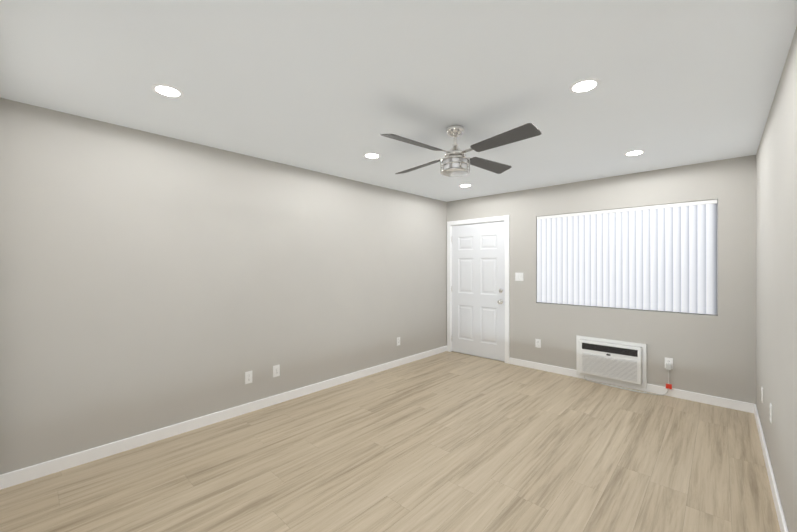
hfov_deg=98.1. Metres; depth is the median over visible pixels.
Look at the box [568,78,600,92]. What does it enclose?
recessed light
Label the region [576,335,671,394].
air conditioning unit
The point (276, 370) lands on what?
electrical outlet
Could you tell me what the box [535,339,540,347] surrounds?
electrical outlet
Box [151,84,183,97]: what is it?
recessed light
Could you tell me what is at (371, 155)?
recessed light
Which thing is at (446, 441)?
floor
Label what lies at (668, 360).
electrical outlet
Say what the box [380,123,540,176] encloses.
ceiling fan
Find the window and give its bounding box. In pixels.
[540,200,717,314]
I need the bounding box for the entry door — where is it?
[447,215,508,363]
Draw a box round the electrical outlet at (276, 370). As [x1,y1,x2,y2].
[273,364,279,376]
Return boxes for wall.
[0,98,446,474]
[447,155,755,403]
[756,27,796,531]
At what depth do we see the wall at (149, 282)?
2.85 m
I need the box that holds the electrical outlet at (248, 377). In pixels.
[245,371,251,383]
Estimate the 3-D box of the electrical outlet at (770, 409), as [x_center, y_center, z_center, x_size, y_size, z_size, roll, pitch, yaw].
[2.433,0.960,2.260,0.009,0.115,0.070,0,0,43]
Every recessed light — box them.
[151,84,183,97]
[363,153,380,158]
[459,184,471,186]
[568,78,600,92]
[624,150,644,155]
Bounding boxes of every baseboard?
[0,345,446,489]
[509,357,753,412]
[754,404,787,531]
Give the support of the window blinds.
attached to the window
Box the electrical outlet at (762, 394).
[761,387,762,402]
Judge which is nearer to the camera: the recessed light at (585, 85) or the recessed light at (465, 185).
the recessed light at (585, 85)
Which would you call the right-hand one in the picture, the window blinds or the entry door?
the window blinds
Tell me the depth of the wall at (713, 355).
3.75 m
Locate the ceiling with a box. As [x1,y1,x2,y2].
[0,0,796,201]
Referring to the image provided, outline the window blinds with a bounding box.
[537,199,716,313]
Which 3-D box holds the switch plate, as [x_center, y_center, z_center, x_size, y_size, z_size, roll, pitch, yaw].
[1.683,0.150,4.821,0.116,0.116,0.015,0,0,43]
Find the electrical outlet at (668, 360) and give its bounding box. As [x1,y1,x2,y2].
[665,357,672,368]
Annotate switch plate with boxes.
[515,273,522,280]
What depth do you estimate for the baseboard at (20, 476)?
2.84 m
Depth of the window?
3.51 m
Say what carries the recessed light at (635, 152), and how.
in the ceiling
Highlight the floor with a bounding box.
[0,351,780,531]
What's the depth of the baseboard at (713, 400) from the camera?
3.72 m
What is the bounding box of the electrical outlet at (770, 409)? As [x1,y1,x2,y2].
[769,403,771,422]
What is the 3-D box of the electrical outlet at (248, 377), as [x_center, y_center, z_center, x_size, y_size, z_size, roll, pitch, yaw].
[-1.423,1.060,3.286,0.009,0.115,0.070,0,0,43]
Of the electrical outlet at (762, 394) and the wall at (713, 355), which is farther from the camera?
the wall at (713, 355)
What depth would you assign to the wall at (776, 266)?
1.92 m
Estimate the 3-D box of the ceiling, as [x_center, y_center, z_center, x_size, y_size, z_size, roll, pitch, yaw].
[0.113,-1.100,2.353,3.830,0.100,6.070,0,0,43]
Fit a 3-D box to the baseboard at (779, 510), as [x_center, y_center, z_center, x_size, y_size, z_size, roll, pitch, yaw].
[1.721,1.345,1.499,0.014,0.090,4.825,0,0,43]

